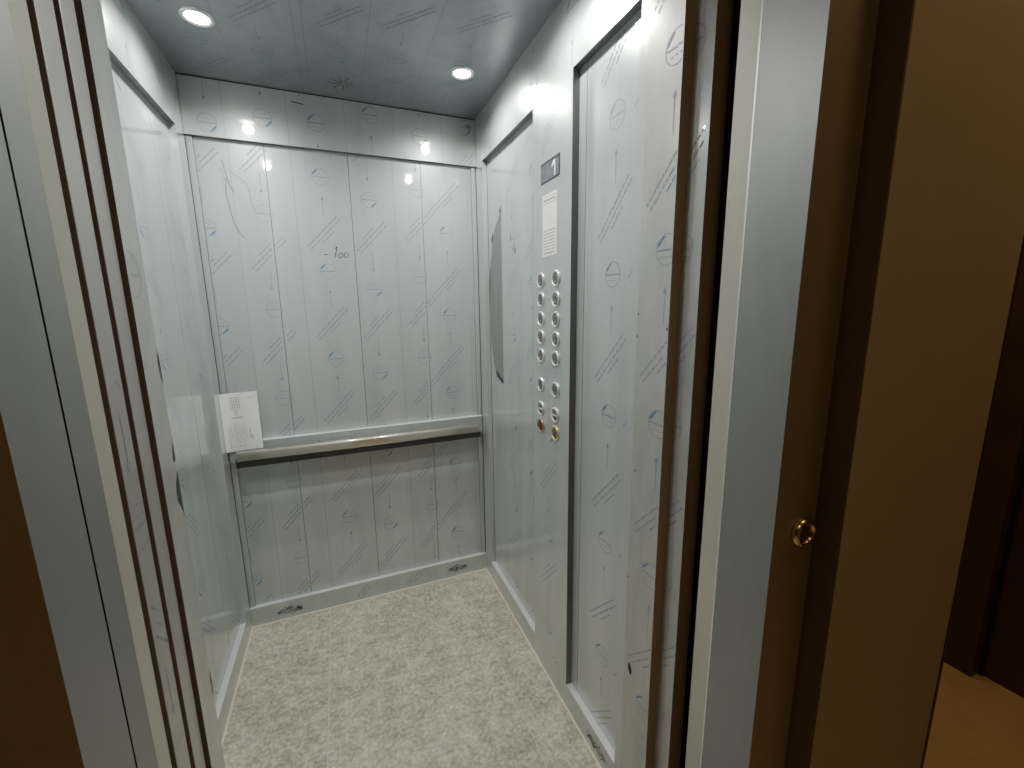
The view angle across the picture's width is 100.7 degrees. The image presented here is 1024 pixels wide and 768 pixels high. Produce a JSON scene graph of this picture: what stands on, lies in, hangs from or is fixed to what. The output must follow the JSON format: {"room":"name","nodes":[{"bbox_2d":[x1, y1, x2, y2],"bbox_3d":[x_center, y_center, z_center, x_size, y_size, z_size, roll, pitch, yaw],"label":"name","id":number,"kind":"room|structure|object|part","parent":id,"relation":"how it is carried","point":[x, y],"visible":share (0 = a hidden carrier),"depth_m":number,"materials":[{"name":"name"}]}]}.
{"room":"elevator lobby","nodes":[
{"label":"elevator lobby","id":0,"kind":"room"},
{"bbox_2d":[101,0,249,704],"bbox_3d":[-0.972,0.088,1.150,0.053,2.200,1.244,-5,11,-22],"label":"wall","id":1,"kind":"structure","parent":0,"point":[145,84],"depth_m":1.40,"materials":[{"name":"metal"}]},
{"bbox_3d":[-0.965,-0.897,0.961,0.023,0.195,1.172,-5,11,-22],"label":"header panel","id":2,"kind":"part","parent":1,"relation":"part of","materials":[{"name":"metal"}]},
{"bbox_3d":[-1.118,0.076,1.526,0.002,1.921,0.166,-5,11,-22],"label":"wall panel","id":3,"kind":"part","parent":1,"relation":"part of","materials":[{"name":"metal"}]},
{"bbox_3d":[-1.156,0.055,1.646,0.022,1.917,0.087,-5,11,-22],"label":"corner post","id":4,"kind":"part","parent":1,"relation":"part of","materials":[{"name":"metal"}]},
{"bbox_2d":[215,611,251,741],"bbox_3d":[-0.940,1.128,1.330,0.023,0.088,1.172,-5,11,-22],"label":"baseboard","id":5,"kind":"structure","parent":1,"relation":"attached to","point":[228,687],"depth_m":1.56,"materials":[{"name":"metal"}]},
{"bbox_2d":[175,73,485,607],"bbox_3d":[-0.667,-0.053,1.904,1.152,2.200,0.053,-5,11,-22],"label":"wall","id":6,"kind":"structure","parent":0,"point":[338,237],"depth_m":1.84,"materials":[{"name":"metal"}]},
{"bbox_3d":[-1.047,0.033,1.758,0.223,1.925,0.002,-5,11,-22],"label":"wall panel","id":7,"kind":"part","parent":6,"relation":"part of","materials":[{"name":"metal"}]},
{"bbox_3d":[-0.803,0.012,1.854,0.300,1.925,0.002,-5,11,-22],"label":"wall panel","id":8,"kind":"part","parent":6,"relation":"part of","materials":[{"name":"metal"}]},
{"bbox_3d":[-0.674,-1.037,1.711,1.094,0.195,0.024,-5,11,-22],"label":"header panel","id":9,"kind":"part","parent":6,"relation":"part of","materials":[{"name":"metal"}]},
{"bbox_2d":[229,415,482,468],"bbox_3d":[-0.644,0.248,1.912,1.084,0.089,0.093,-5,11,-22],"label":"handrail","id":10,"kind":"object","parent":6,"relation":"attached to","point":[275,450],"visible":1,"depth_m":1.87,"materials":[{"name":"silver metal"}]},
{"bbox_2d":[218,391,262,452],"bbox_3d":[-1.095,0.153,1.719,0.129,0.243,0.014,-6,12,-27],"label":"notice sheet","id":11,"kind":"object","parent":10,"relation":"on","point":[240,415],"visible":1,"depth_m":1.72,"materials":[{"name":"paper"}]},
{"bbox_2d":[250,552,485,626],"bbox_3d":[-0.648,0.988,2.080,1.092,0.088,0.024,-5,11,-22],"label":"baseboard","id":12,"kind":"structure","parent":6,"relation":"attached to","point":[289,607],"depth_m":2.04,"materials":[{"name":"metal"}]},
{"bbox_3d":[-0.526,-0.012,1.965,0.293,1.925,0.002,-5,11,-22],"label":"wall panel","id":13,"kind":"part","parent":6,"relation":"part of","materials":[{"name":"metal"}]},
{"bbox_3d":[-0.283,-0.033,2.061,0.226,1.925,0.002,-5,11,-22],"label":"wall panel","id":14,"kind":"part","parent":6,"relation":"part of","materials":[{"name":"metal"}]},
{"bbox_2d":[126,0,560,118],"bbox_3d":[-0.457,-1.054,1.161,1.152,0.031,1.244,-5,11,-22],"label":"ceiling","id":15,"kind":"structure","parent":0,"point":[394,53],"depth_m":1.33,"materials":[{"name":"grey metal"}]},
{"bbox_2d":[178,6,214,27],"bbox_3d":[-0.893,-1.038,1.204,0.086,0.005,0.086,-5,11,-22],"label":"recessed light","id":16,"kind":"object","parent":15,"relation":"in","point":[197,17],"visible":1,"depth_m":1.20,"materials":[{"name":"silver metal"}]},
{"bbox_2d":[450,66,473,79],"bbox_3d":[-0.177,-1.103,1.509,0.086,0.005,0.086,-5,11,-22],"label":"recessed light","id":17,"kind":"object","parent":15,"relation":"in","point":[460,72],"visible":1,"depth_m":1.50,"materials":[{"name":"white"}]},
{"bbox_2d":[475,0,649,767],"bbox_3d":[0.083,-0.004,1.580,0.053,2.200,1.224,-5,11,-22],"label":"wall","id":18,"kind":"structure","parent":0,"point":[607,40],"depth_m":1.24,"materials":[{"name":"metal"}]},
{"bbox_3d":[-0.124,-0.034,2.055,0.022,1.917,0.087,-5,11,-22],"label":"corner post","id":19,"kind":"part","parent":18,"relation":"part of","materials":[{"name":"metal"}]},
{"bbox_3d":[0.001,0.015,1.779,0.002,1.921,0.527,-5,11,-22],"label":"wall panel","id":20,"kind":"part","parent":18,"relation":"part of","materials":[{"name":"metal"}]},
{"bbox_2d":[486,554,616,767],"bbox_3d":[0.093,1.040,1.740,0.024,0.088,1.172,-5,11,-22],"label":"baseboard","id":21,"kind":"structure","parent":18,"relation":"attached to","point":[601,748],"depth_m":1.51,"materials":[{"name":"metal"}]},
{"bbox_2d":[533,67,579,683],"bbox_3d":[0.135,0.079,1.419,0.029,1.917,0.254,-5,11,-22],"label":"control panel","id":22,"kind":"object","parent":18,"relation":"attached to","point":[556,116],"visible":1,"depth_m":1.36,"materials":[{"name":"metal"}]},
{"bbox_3d":[0.066,-0.985,1.371,0.023,0.195,1.172,-5,11,-22],"label":"header panel","id":23,"kind":"part","parent":18,"relation":"part of","materials":[{"name":"metal"}]},
{"bbox_3d":[0.247,0.121,1.182,0.002,1.921,0.286,-5,11,-22],"label":"wall panel","id":24,"kind":"part","parent":18,"relation":"part of","materials":[{"name":"metal"}]},
{"bbox_3d":[0.296,0.146,1.038,0.022,1.917,0.026,-5,11,-22],"label":"corner post","id":25,"kind":"part","parent":18,"relation":"part of","materials":[{"name":"metal"}]},
{"bbox_2d":[221,568,1023,767],"bbox_3d":[-0.684,1.263,0.896,5.310,0.032,5.000,-5,11,-22],"label":"floor","id":26,"kind":"structure","parent":0,"point":[442,673],"depth_m":1.52,"materials":[{"name":"stone"}]},
{"bbox_2d":[680,703,688,767],"bbox_3d":[-0.491,0.014,1.242,2.120,2.540,1.550,-5,11,-22],"label":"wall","id":27,"kind":"structure","parent":0,"point":[686,709],"depth_m":1.48,"materials":[{"name":"black"}]},
{"bbox_2d":[0,0,157,767],"bbox_3d":[-0.448,0.269,0.398,0.100,2.140,0.113,-5,11,-22],"label":"door frame","id":28,"kind":"structure","parent":27,"relation":"attached to","point":[72,696],"depth_m":0.36,"materials":[{"name":"metal"}]},
{"bbox_2d":[7,0,171,767],"bbox_3d":[-0.684,0.275,0.453,0.440,2.086,0.035,-5,11,-22],"label":"door leaf","id":29,"kind":"structure","parent":27,"relation":"in","point":[18,10],"depth_m":0.48,"materials":[{"name":"grey metal"}]},
{"bbox_2d":[26,0,190,767],"bbox_3d":[-0.697,0.268,0.495,0.440,2.086,0.040,-5,11,-22],"label":"door leaf","id":30,"kind":"structure","parent":27,"relation":"in","point":[41,13],"depth_m":0.52,"materials":[{"name":"metal"}]},
{"bbox_2d":[53,0,205,767],"bbox_3d":[-0.712,0.260,0.537,0.440,2.086,0.037,-5,11,-22],"label":"door leaf","id":31,"kind":"structure","parent":27,"relation":"in","point":[65,14],"depth_m":0.56,"materials":[{"name":"metal"}]},
{"bbox_2d":[685,0,878,767],"bbox_3d":[0.447,0.190,0.769,0.101,2.140,0.142,-5,11,-22],"label":"door frame","id":32,"kind":"structure","parent":27,"relation":"attached to","point":[803,69],"depth_m":0.69,"materials":[{"name":"metal"}]},
{"bbox_2d":[684,0,1023,767],"bbox_3d":[-1.589,-0.213,1.370,4.216,2.770,2.977,-5,11,-22],"label":"wall","id":33,"kind":"structure","parent":0,"point":[937,228],"depth_m":0.72,"materials":[{"name":"paint"}]},
{"bbox_2d":[790,517,815,547],"bbox_3d":[0.491,0.250,0.713,0.052,0.052,0.012,-5,11,-22],"label":"button","id":34,"kind":"object","parent":33,"relation":"attached to","point":[803,531],"visible":1,"depth_m":0.71,"materials":[{"name":"gold metal"}]},
{"bbox_2d":[920,236,1023,767],"bbox_3d":[0.925,-0.151,0.795,0.011,2.750,0.023,-5,11,-22],"label":"door frame","id":35,"kind":"structure","parent":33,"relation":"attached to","point":[1022,246],"depth_m":0.85,"materials":[{"name":"brown wood"}]},
{"bbox_3d":[1.731,-0.296,1.615,0.100,2.780,5.000,-5,11,-22],"label":"wall","id":36,"kind":"structure","parent":0,"visible":0},
{"bbox_2d":[944,255,1023,697],"bbox_3d":[1.850,0.076,1.144,0.085,2.166,1.470,-5,11,-22],"label":"door","id":37,"kind":"structure","parent":36,"relation":"in","point":[986,638],"depth_m":1.51,"materials":[{"name":"brown wood"}]},
{"bbox_3d":[-0.199,0.141,0.807,1.164,2.200,0.020,-5,11,-22],"label":"wall","id":38,"kind":"structure","parent":0,"visible":0},
{"bbox_2d":[73,0,224,767],"bbox_3d":[-0.538,0.222,0.662,0.031,2.140,0.058,-5,11,-22],"label":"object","id":39,"kind":"object","parent":38,"relation":"attached to","point":[89,14],"visible":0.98,"depth_m":0.61,"materials":[{"name":"grey metal"}]},
{"bbox_2d":[620,0,733,767],"bbox_3d":[0.347,0.156,0.965,0.064,2.140,0.150,-5,11,-22],"label":"elevator door frame","id":40,"kind":"structure","parent":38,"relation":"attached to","point":[689,45],"depth_m":0.90,"materials":[{"name":"metal"}]}
]}

